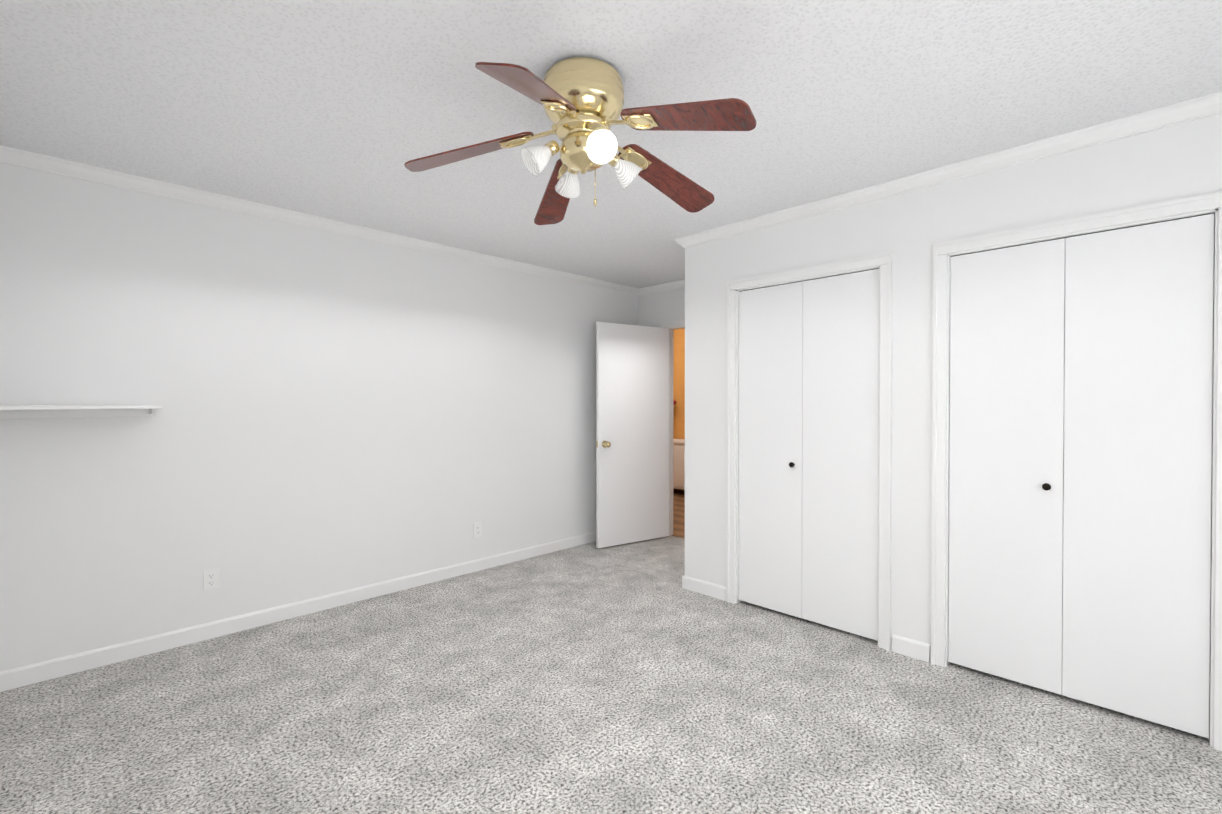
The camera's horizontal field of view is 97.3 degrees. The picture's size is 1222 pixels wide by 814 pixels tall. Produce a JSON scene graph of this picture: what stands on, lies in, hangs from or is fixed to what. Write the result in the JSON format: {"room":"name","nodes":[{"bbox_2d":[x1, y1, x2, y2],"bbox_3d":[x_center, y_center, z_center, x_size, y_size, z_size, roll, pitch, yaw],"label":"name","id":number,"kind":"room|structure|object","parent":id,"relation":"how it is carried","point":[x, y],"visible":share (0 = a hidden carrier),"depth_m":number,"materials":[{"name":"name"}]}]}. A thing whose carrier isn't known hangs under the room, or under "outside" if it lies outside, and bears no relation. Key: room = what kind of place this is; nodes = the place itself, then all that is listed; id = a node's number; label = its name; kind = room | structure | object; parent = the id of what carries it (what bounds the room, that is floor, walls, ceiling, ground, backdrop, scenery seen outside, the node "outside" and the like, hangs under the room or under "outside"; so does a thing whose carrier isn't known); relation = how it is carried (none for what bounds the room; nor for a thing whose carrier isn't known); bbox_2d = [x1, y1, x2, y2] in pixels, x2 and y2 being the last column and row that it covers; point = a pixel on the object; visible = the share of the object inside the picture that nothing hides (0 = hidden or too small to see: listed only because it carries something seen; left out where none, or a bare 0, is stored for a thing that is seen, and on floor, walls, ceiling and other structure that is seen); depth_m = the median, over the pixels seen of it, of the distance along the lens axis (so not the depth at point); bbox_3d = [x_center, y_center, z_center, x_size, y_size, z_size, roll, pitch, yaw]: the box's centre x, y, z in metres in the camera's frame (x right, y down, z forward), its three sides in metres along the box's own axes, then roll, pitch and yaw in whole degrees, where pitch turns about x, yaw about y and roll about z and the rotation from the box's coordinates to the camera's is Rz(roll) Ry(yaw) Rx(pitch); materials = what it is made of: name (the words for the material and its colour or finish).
{"room":"empty bedroom","nodes":[
{"label":"empty bedroom","id":0,"kind":"room"},
{"bbox_2d":[0,163,637,670],"bbox_3d":[-1.299,0.047,3.950,0.100,2.440,4.574,1,1,45],"label":"wall","id":1,"kind":"structure","parent":0,"point":[336,413],"depth_m":3.10,"materials":[{"name":"white paint"}]},
{"bbox_2d":[0,405,161,418],"bbox_3d":[-2.485,0.022,2.481,0.284,0.060,0.615,1,1,45],"label":"shelf","id":2,"kind":"object","parent":1,"relation":"attached to","point":[41,411],"visible":1,"depth_m":2.51,"materials":[{"name":"white paint"}]},
{"bbox_2d":[203,568,218,590],"bbox_3d":[-2.206,0.951,2.967,0.008,0.114,0.070,1,1,45],"label":"electrical outlet","id":3,"kind":"object","parent":1,"relation":"attached to","point":[210,579],"visible":1,"depth_m":2.96,"materials":[{"name":"white plastic"}]},
{"bbox_2d":[0,531,595,691],"bbox_3d":[-1.248,1.223,3.932,0.013,0.088,4.344,1,1,45],"label":"baseboard","id":4,"kind":"structure","parent":1,"relation":"attached to","point":[17,677],"depth_m":3.08,"materials":[{"name":"white paint"}]},
{"bbox_2d":[0,145,641,295],"bbox_3d":[-1.224,-1.142,3.908,0.052,0.062,4.314,1,1,45],"label":"crown molding","id":5,"kind":"structure","parent":1,"relation":"attached to","point":[8,155],"depth_m":3.10,"materials":[{"name":"white paint"}]},
{"bbox_2d":[473,522,481,537],"bbox_3d":[-1.030,0.950,4.152,0.008,0.114,0.070,1,1,45],"label":"electrical outlet","id":6,"kind":"object","parent":1,"relation":"attached to","point":[477,528],"visible":1,"depth_m":4.15,"materials":[{"name":"white plastic"}]},
{"bbox_2d":[0,536,1221,813],"bbox_3d":[0.519,1.333,2.123,5.270,0.100,4.524,1,1,45],"label":"floor carpet","id":7,"kind":"object","parent":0,"point":[622,678],"visible":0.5,"depth_m":2.19,"materials":[{"name":"grey carpet"}]},
{"bbox_2d":[0,0,1221,287],"bbox_3d":[0.065,-1.226,4.256,8.950,0.100,6.944,1,1,45],"label":"ceiling","id":8,"kind":"structure","parent":0,"point":[340,110],"depth_m":1.98,"materials":[{"name":"white paint"}]},
{"bbox_2d":[404,56,756,224],"bbox_3d":[-0.065,-0.930,1.892,1.184,0.450,1.182,1,1,45],"label":"ceiling fan","id":9,"kind":"object","parent":8,"relation":"hanging from","point":[580,99],"visible":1,"depth_m":1.81,"materials":[{"name":"brown wood"}]},
{"bbox_2d":[638,288,684,327],"bbox_3d":[0.800,0.037,5.020,1.373,2.440,0.100,1,1,45],"label":"wall","id":10,"kind":"structure","parent":0,"point":[655,309],"depth_m":5.25,"materials":[{"name":"white paint"}]},
{"bbox_2d":[596,322,668,547],"bbox_3d":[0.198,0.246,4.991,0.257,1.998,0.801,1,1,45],"label":"door","id":11,"kind":"structure","parent":10,"relation":"in","point":[632,433],"depth_m":4.93,"materials":[{"name":"white paint"}]},
{"bbox_2d":[640,279,684,294],"bbox_3d":[0.767,-1.151,4.934,1.313,0.062,0.052,1,1,45],"label":"crown molding","id":12,"kind":"structure","parent":10,"relation":"attached to","point":[679,284],"depth_m":5.19,"materials":[{"name":"white paint"}]},
{"bbox_2d":[660,319,684,535],"bbox_3d":[0.852,0.216,4.970,0.916,2.083,0.146,1,1,45],"label":"door frame","id":13,"kind":"structure","parent":10,"relation":"attached to","point":[672,325],"depth_m":5.24,"materials":[{"name":"white paint"}]},
{"bbox_2d":[671,488,684,538],"bbox_3d":[0.540,1.292,6.993,5.800,0.096,2.420,1,1,45],"label":"floor","id":14,"kind":"structure","parent":0,"point":[679,513],"depth_m":6.31,"materials":[{"name":"brown wood"}]},
{"bbox_2d":[673,439,684,489],"bbox_3d":[1.123,0.875,7.671,0.433,0.722,0.426,1,1,45],"label":"base cabinet","id":15,"kind":"object","parent":14,"relation":"on","point":[678,463],"depth_m":7.54,"materials":[{"name":"white wood"}]},
{"bbox_2d":[673,328,684,438],"bbox_3d":[1.357,0.012,7.805,5.800,2.440,0.100,1,1,45],"label":"wall","id":16,"kind":"structure","parent":0,"point":[679,390],"depth_m":8.06,"materials":[{"name":"paint"}]},
{"bbox_2d":[685,113,1221,661],"bbox_3d":[1.863,0.060,2.493,3.697,2.440,0.100,1,1,45],"label":"wall","id":17,"kind":"structure","parent":0,"point":[1141,169],"depth_m":2.75,"materials":[{"name":"white paint"}]},
{"bbox_2d":[682,575,725,600],"bbox_3d":[0.636,1.226,3.641,0.338,0.088,0.013,1,1,45],"label":"baseboard","id":18,"kind":"structure","parent":17,"relation":"attached to","point":[689,583],"depth_m":3.64,"materials":[{"name":"white paint"}]},
{"bbox_2d":[738,268,878,640],"bbox_3d":[1.129,0.254,3.173,0.858,1.996,0.062,1,1,45],"label":"closet door","id":19,"kind":"structure","parent":17,"relation":"in","point":[808,438],"depth_m":3.13,"materials":[{"name":"white paint"}]},
{"bbox_2d":[674,91,1221,247],"bbox_3d":[1.791,-1.129,2.447,3.749,0.062,0.052,1,1,45],"label":"crown molding","id":20,"kind":"structure","parent":17,"relation":"attached to","point":[1180,113],"depth_m":2.48,"materials":[{"name":"white paint"}]},
{"bbox_2d":[726,191,1221,750],"bbox_3d":[1.929,0.204,2.413,3.196,2.153,0.124,1,1,45],"label":"trim","id":21,"kind":"structure","parent":17,"relation":"attached to","point":[944,253],"depth_m":2.65,"materials":[{"name":"white paint"}]},
{"bbox_2d":[948,213,1213,737],"bbox_3d":[1.969,0.261,2.340,0.863,1.996,0.062,1,1,45],"label":"closet door","id":22,"kind":"structure","parent":17,"relation":"in","point":[1080,441],"depth_m":2.28,"materials":[{"name":"white paint"}]}
]}

